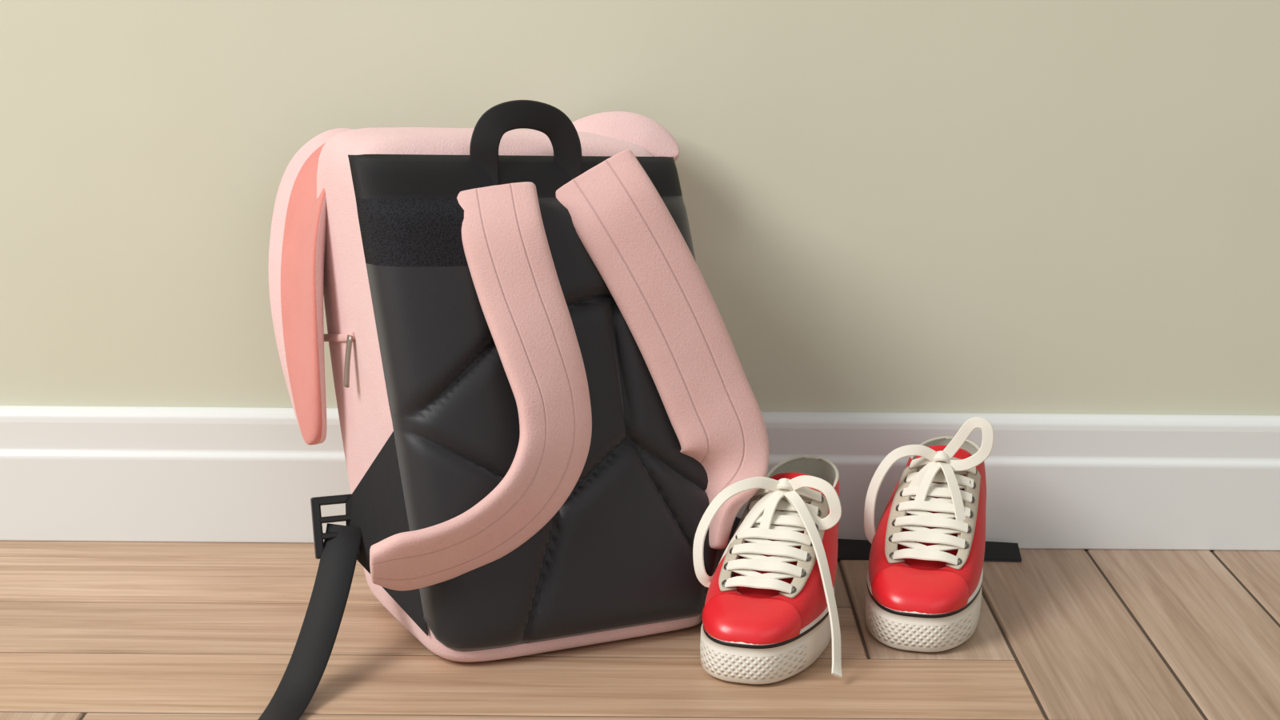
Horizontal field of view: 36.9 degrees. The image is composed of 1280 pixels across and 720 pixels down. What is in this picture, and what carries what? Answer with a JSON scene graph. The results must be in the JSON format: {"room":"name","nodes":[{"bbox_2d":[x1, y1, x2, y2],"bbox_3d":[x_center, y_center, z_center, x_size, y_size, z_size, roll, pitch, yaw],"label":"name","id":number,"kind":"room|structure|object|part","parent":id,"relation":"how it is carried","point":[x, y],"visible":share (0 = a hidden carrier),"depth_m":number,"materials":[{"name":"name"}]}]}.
{"room":"home hallway","nodes":[
{"label":"home hallway","id":0,"kind":"room"},
{"bbox_2d":[0,0,1279,415],"bbox_3d":[0.009,-1.133,1.328,6.000,2.600,0.100,0,13,0],"label":"wall","id":1,"kind":"structure","parent":0,"point":[972,206],"depth_m":1.50,"materials":[{"name":"paint"}]},
{"bbox_2d":[0,405,1279,550],"bbox_3d":[-0.001,0.095,1.545,6.000,0.109,0.016,0,13,0],"label":"baseboard","id":2,"kind":"structure","parent":1,"relation":"attached to","point":[73,474],"depth_m":1.54,"materials":[{"name":"white paint"}]},
{"bbox_2d":[0,540,1279,719],"bbox_3d":[-0.049,0.482,0.077,7.716,0.001,4.976,0,13,0],"label":"floor","id":3,"kind":"structure","parent":0,"point":[90,630],"depth_m":1.32,"materials":[{"name":"brown wood"}]},
{"bbox_2d":[257,100,1021,719],"bbox_3d":[0.012,0.015,1.307,0.582,0.371,0.408,0,13,0],"label":"backpack","id":4,"kind":"object","parent":3,"relation":"on","point":[545,396],"visible":0.98,"depth_m":1.31,"materials":[{"name":"black fabric"}]},
{"bbox_3d":[-0.078,-0.140,1.320,0.076,0.077,0.037,0,13,0],"label":"carry handle","id":5,"kind":"part","parent":4,"relation":"part of","materials":[{"name":"black fabric"}]},
{"bbox_3d":[-0.063,0.018,1.337,0.268,0.326,0.189,0,13,0],"label":"panel","id":6,"kind":"part","parent":4,"relation":"part of","materials":[{"name":"black fabric"}]},
{"bbox_2d":[692,455,842,684],"bbox_3d":[0.089,0.136,1.347,0.102,0.118,0.205,1,13,4],"label":"sneaker","id":7,"kind":"object","parent":3,"relation":"on","point":[770,611],"visible":0.99,"depth_m":1.30,"materials":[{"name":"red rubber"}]},
{"bbox_2d":[864,416,993,651],"bbox_3d":[0.210,0.111,1.404,0.093,0.144,0.209,4,13,15],"label":"sneaker","id":8,"kind":"object","parent":3,"relation":"on","point":[925,575],"visible":1,"depth_m":1.36,"materials":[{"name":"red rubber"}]}
]}

